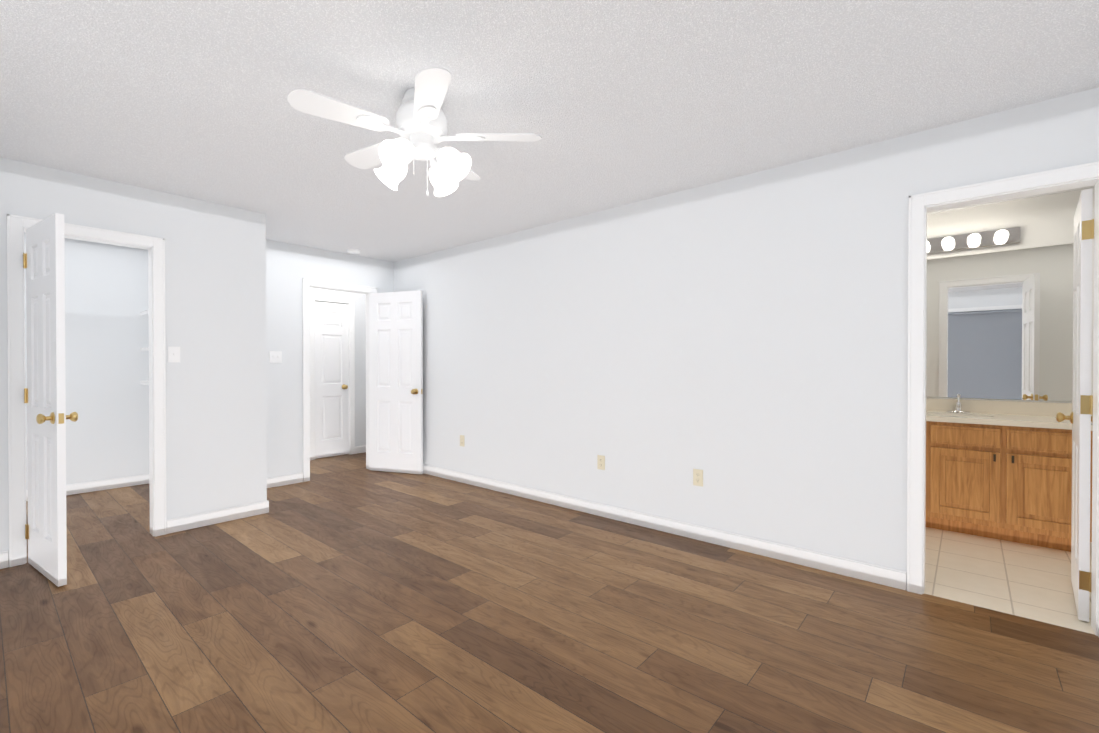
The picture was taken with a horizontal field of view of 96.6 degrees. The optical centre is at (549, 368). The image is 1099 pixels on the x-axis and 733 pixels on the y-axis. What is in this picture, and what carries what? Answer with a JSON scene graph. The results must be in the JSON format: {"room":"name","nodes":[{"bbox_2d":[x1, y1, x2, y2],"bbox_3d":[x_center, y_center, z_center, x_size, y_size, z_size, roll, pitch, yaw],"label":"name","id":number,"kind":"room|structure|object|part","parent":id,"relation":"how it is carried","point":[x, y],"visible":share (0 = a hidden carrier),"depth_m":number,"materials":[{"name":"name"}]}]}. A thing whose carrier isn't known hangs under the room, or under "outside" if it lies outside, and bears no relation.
{"room":"empty bedroom","nodes":[
{"label":"empty bedroom","id":0,"kind":"room"},
{"bbox_2d":[0,157,251,551],"bbox_3d":[-3.122,-0.035,3.142,0.110,2.440,2.130,0,1,41],"label":"wall","id":1,"kind":"structure","parent":0,"point":[208,333],"depth_m":3.61,"materials":[{"name":"white paint"}]},
{"bbox_2d":[0,551,8,568],"bbox_3d":[-3.456,1.139,2.667,0.013,0.100,0.681,0,1,41],"label":"baseboard","id":2,"kind":"structure","parent":1,"relation":"attached to","point":[4,556],"depth_m":2.91,"materials":[{"name":"white paint"}]},
{"bbox_2d":[23,213,77,586],"bbox_3d":[-2.910,0.170,2.821,0.617,2.020,0.163,0,0,33],"label":"closet door","id":3,"kind":"structure","parent":1,"relation":"in","point":[45,389],"depth_m":2.75,"materials":[{"name":"white paint"}]},
{"bbox_2d":[6,214,166,566],"bbox_3d":[-3.034,0.131,3.246,0.150,2.107,0.754,0,1,41],"label":"door frame","id":4,"kind":"structure","parent":1,"relation":"attached to","point":[17,226],"depth_m":3.01,"materials":[{"name":"white paint"}]},
{"bbox_2d":[168,347,179,361],"bbox_3d":[-2.707,-0.102,3.530,0.014,0.114,0.070,0,1,41],"label":"light switch","id":5,"kind":"object","parent":1,"relation":"attached to","point":[173,354],"visible":1,"depth_m":3.53,"materials":[{"name":"white plastic"}]},
{"bbox_2d":[167,501,263,533],"bbox_3d":[-2.535,1.131,3.741,0.013,0.100,0.631,0,1,41],"label":"baseboard","id":6,"kind":"structure","parent":1,"relation":"attached to","point":[243,511],"depth_m":3.72,"materials":[{"name":"white paint"}]},
{"bbox_2d":[24,232,365,489],"bbox_3d":[-3.501,-0.053,5.773,0.110,2.440,5.410,0,1,41],"label":"wall","id":7,"kind":"structure","parent":0,"point":[106,356],"depth_m":4.77,"materials":[{"name":"white paint"}]},
{"bbox_2d":[26,474,148,500],"bbox_3d":[-4.557,1.126,4.454,0.013,0.100,2.020,0,1,41],"label":"baseboard","id":8,"kind":"structure","parent":7,"relation":"attached to","point":[93,486],"depth_m":4.73,"materials":[{"name":"white paint"}]},
{"bbox_2d":[140,310,148,315],"bbox_3d":[-3.393,-0.413,4.537,1.623,0.304,0.365,0,1,41],"label":"closet shelf","id":9,"kind":"object","parent":7,"relation":"attached to","point":[145,312],"visible":0.12,"depth_m":4.83,"materials":[{"name":"white metal"}]},
{"bbox_2d":[315,301,348,458],"bbox_3d":[-2.874,0.144,6.454,0.163,2.020,0.452,0,1,41],"label":"closet door","id":10,"kind":"structure","parent":7,"relation":"in","point":[331,379],"depth_m":6.44,"materials":[{"name":"white paint"}]},
{"bbox_2d":[309,294,354,459],"bbox_3d":[-2.892,0.109,6.468,0.130,2.107,0.601,0,1,41],"label":"door frame","id":11,"kind":"structure","parent":7,"relation":"attached to","point":[330,299],"depth_m":6.46,"materials":[{"name":"white paint"}]},
{"bbox_2d":[355,445,365,453],"bbox_3d":[-2.210,1.107,7.192,0.013,0.100,1.369,0,1,41],"label":"baseboard","id":12,"kind":"structure","parent":7,"relation":"attached to","point":[360,449],"depth_m":6.72,"materials":[{"name":"white paint"}]},
{"bbox_2d":[251,211,266,502],"bbox_3d":[-3.152,-0.045,4.644,2.110,2.440,0.110,0,1,41],"label":"wall","id":13,"kind":"structure","parent":0,"point":[258,355],"depth_m":3.96,"materials":[{"name":"white paint"}]},
{"bbox_2d":[264,500,268,513],"bbox_3d":[-2.637,1.128,4.290,0.883,0.100,0.013,0,1,41],"label":"baseboard","id":14,"kind":"structure","parent":13,"relation":"attached to","point":[266,503],"depth_m":3.99,"materials":[{"name":"white paint"}]},
{"bbox_2d":[266,239,393,477],"bbox_3d":[-2.461,-0.049,5.250,0.110,2.440,1.710,0,1,41],"label":"wall","id":15,"kind":"structure","parent":0,"point":[289,267],"depth_m":4.97,"materials":[{"name":"white paint"}]},
{"bbox_2d":[269,351,281,362],"bbox_3d":[-2.716,-0.116,4.856,0.014,0.114,0.115,0,1,41],"label":"light switch","id":16,"kind":"object","parent":15,"relation":"attached to","point":[275,356],"visible":1,"depth_m":4.86,"materials":[{"name":"white plastic"}]},
{"bbox_2d":[267,472,302,487],"bbox_3d":[-2.750,1.124,4.825,0.013,0.100,0.616,0,1,41],"label":"baseboard","id":17,"kind":"structure","parent":15,"relation":"attached to","point":[283,480],"depth_m":4.92,"materials":[{"name":"white paint"}]},
{"bbox_2d":[302,278,376,481],"bbox_3d":[-2.324,0.116,5.410,0.150,2.107,0.834,0,1,41],"label":"door frame","id":18,"kind":"structure","parent":15,"relation":"attached to","point":[307,284],"depth_m":5.09,"materials":[{"name":"white paint"}]},
{"bbox_2d":[369,290,422,473],"bbox_3d":[-1.735,0.151,5.499,0.697,2.020,0.163,0,0,19],"label":"hall door","id":19,"kind":"structure","parent":15,"relation":"in","point":[395,381],"depth_m":5.47,"materials":[{"name":"white paint"}]},
{"bbox_3d":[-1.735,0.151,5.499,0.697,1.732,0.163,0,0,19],"label":"knob","id":20,"kind":"part","parent":19,"relation":"part of","materials":[{"name":"gold metal"}]},
{"bbox_2d":[0,452,1098,732],"bbox_3d":[-0.459,1.216,3.100,8.220,0.060,5.520,0,1,41],"label":"floor","id":21,"kind":"structure","parent":0,"point":[344,594],"depth_m":2.19,"materials":[{"name":"brown wood"}]},
{"bbox_2d":[0,0,1098,261],"bbox_3d":[-0.345,-1.295,3.215,8.220,0.080,5.870,0,1,41],"label":"ceiling","id":22,"kind":"structure","parent":0,"point":[618,102],"depth_m":2.19,"materials":[{"name":"white paint"}]},
{"bbox_2d":[347,249,359,253],"bbox_3d":[-2.099,-1.253,5.241,0.132,0.032,0.132,0,1,41],"label":"smoke detector","id":23,"kind":"object","parent":22,"relation":"attached to","point":[354,251],"visible":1,"depth_m":5.20,"materials":[{"name":"white plastic"}]},
{"bbox_2d":[288,67,541,196],"bbox_3d":[-0.619,-1.021,2.254,1.032,0.455,1.046,0,1,41],"label":"fan","id":24,"kind":"object","parent":22,"relation":"hanging from","point":[421,123],"depth_m":2.15,"materials":[{"name":"white plastic"}]},
{"bbox_3d":[-0.588,-0.907,2.244,0.042,0.227,0.057,0,1,41],"label":"fan pull chain","id":25,"kind":"part","parent":24,"relation":"part of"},
{"bbox_3d":[-0.586,-0.917,2.246,0.395,0.150,0.395,0,0,-24],"label":"fan light shades","id":26,"kind":"part","parent":24,"relation":"part of","materials":[{"name":"white glass"}]},
{"bbox_3d":[-0.558,-0.978,2.326,0.043,0.056,0.080,0,0,29],"label":"fan light arm","id":27,"kind":"part","parent":24,"relation":"part of"},
{"bbox_3d":[-0.507,-0.977,2.212,0.080,0.056,0.043,0,0,14],"label":"fan light arm","id":28,"kind":"part","parent":24,"relation":"part of"},
{"bbox_2d":[394,87,1098,571],"bbox_3d":[0.781,-0.038,3.668,7.090,2.440,0.110,0,1,41],"label":"wall","id":29,"kind":"structure","parent":0,"point":[740,343],"depth_m":3.26,"materials":[{"name":"white paint"}]},
{"bbox_2d":[460,435,463,446],"bbox_3d":[-0.901,0.742,5.039,0.070,0.114,0.008,0,1,41],"label":"electrical outlet","id":30,"kind":"object","parent":29,"relation":"attached to","point":[461,440],"visible":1,"depth_m":5.03,"materials":[{"name":"beige plastic"}]},
{"bbox_2d":[597,455,604,469],"bbox_3d":[0.412,0.750,3.913,0.070,0.114,0.008,0,1,41],"label":"electrical outlet","id":31,"kind":"object","parent":29,"relation":"attached to","point":[600,462],"visible":1,"depth_m":3.91,"materials":[{"name":"beige plastic"}]},
{"bbox_2d":[423,464,906,589],"bbox_3d":[0.023,1.128,4.245,4.981,0.100,0.013,0,1,41],"label":"baseboard","id":32,"kind":"structure","parent":29,"relation":"attached to","point":[883,575],"depth_m":3.34,"materials":[{"name":"white paint"}]},
{"bbox_2d":[693,469,702,486],"bbox_3d":[1.027,0.754,3.385,0.070,0.114,0.008,0,1,41],"label":"electrical outlet","id":33,"kind":"object","parent":29,"relation":"attached to","point":[697,477],"visible":1,"depth_m":3.38,"materials":[{"name":"beige plastic"}]},
{"bbox_2d":[907,161,1098,636],"bbox_3d":[2.242,0.137,2.417,0.754,2.107,0.150,0,1,41],"label":"door frame","id":34,"kind":"structure","parent":29,"relation":"attached to","point":[1043,182],"depth_m":2.57,"materials":[{"name":"white paint"}]},
{"bbox_2d":[1056,188,1093,621],"bbox_3d":[2.717,0.172,2.501,0.163,2.020,0.617,0,1,45],"label":"bathroom door","id":35,"kind":"structure","parent":29,"relation":"in","point":[1080,417],"depth_m":2.30,"materials":[{"name":"white paint"}]},
{"bbox_3d":[2.720,0.172,2.505,0.035,2.020,0.605,0,1,45],"label":"panel","id":36,"kind":"part","parent":35,"relation":"part of","materials":[{"name":"white paint"}]},
{"bbox_2d":[924,527,1094,634],"bbox_3d":[2.972,1.216,2.998,2.880,0.060,1.908,0,1,41],"label":"floor","id":37,"kind":"structure","parent":0,"point":[1032,582],"depth_m":2.80,"materials":[{"name":"beige tile"}]},
{"bbox_2d":[926,415,1092,551],"bbox_3d":[2.940,0.781,3.758,1.600,0.801,0.568,0,1,41],"label":"bathroom vanity","id":38,"kind":"object","parent":37,"relation":"on","point":[1000,470],"depth_m":3.32,"materials":[{"name":"brown wood"}]},
{"bbox_2d":[947,395,970,412],"bbox_3d":[3.160,0.273,3.779,0.144,0.141,0.148,0,1,41],"label":"faucet","id":39,"kind":"object","parent":38,"relation":"on","point":[958,407],"depth_m":3.80,"materials":[{"name":"silver metal"}]},
{"bbox_2d":[926,411,997,422],"bbox_3d":[3.061,0.407,3.666,0.400,0.125,0.300,0,1,41],"label":"sink","id":40,"kind":"object","parent":38,"relation":"in","point":[929,414],"depth_m":3.62,"materials":[{"name":"beige ceramic"}]},
{"bbox_2d":[926,188,1093,423],"bbox_3d":[3.557,-0.038,3.672,2.880,2.440,0.110,0,1,41],"label":"wall","id":41,"kind":"structure","parent":0,"point":[1044,221],"depth_m":3.63,"materials":[{"name":"white paint"}]},
{"bbox_2d":[927,226,1020,253],"bbox_3d":[3.118,-0.995,3.948,0.985,0.120,0.031,0,1,41],"label":"light bar","id":42,"kind":"object","parent":41,"relation":"attached to","point":[988,239],"visible":0.52,"depth_m":3.78,"materials":[{"name":"silver metal"}]},
{"bbox_2d":[926,243,1073,401],"bbox_3d":[3.124,-0.330,3.964,1.580,1.120,0.005,0,1,41],"label":"bathroom mirror","id":43,"kind":"object","parent":41,"relation":"attached to","point":[1000,325],"visible":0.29,"depth_m":3.70,"materials":[{"name":"clear glass"}]},
{"bbox_3d":[3.102,-0.995,3.930,0.809,0.034,0.018,0,1,41],"label":"socket","id":44,"kind":"object","parent":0,"visible":0},
{"bbox_2d":[941,237,954,246],"bbox_3d":[3.130,-0.994,3.843,0.081,0.082,0.081,0,0,29],"label":"bulb","id":45,"kind":"object","parent":44,"relation":"attached to","point":[948,241],"depth_m":3.82,"materials":[{"name":"white glass"}]},
{"bbox_2d":[967,233,980,243],"bbox_3d":[3.247,-0.994,3.743,0.081,0.082,0.081,0,0,29],"label":"bulb","id":46,"kind":"object","parent":44,"relation":"attached to","point":[974,238],"depth_m":3.72,"materials":[{"name":"white glass"}]},
{"bbox_2d":[994,230,1008,240],"bbox_3d":[3.365,-0.993,3.642,0.081,0.082,0.081,0,0,29],"label":"bulb","id":47,"kind":"object","parent":44,"relation":"attached to","point":[999,235],"depth_m":3.62,"materials":[{"name":"white glass"}]}
]}

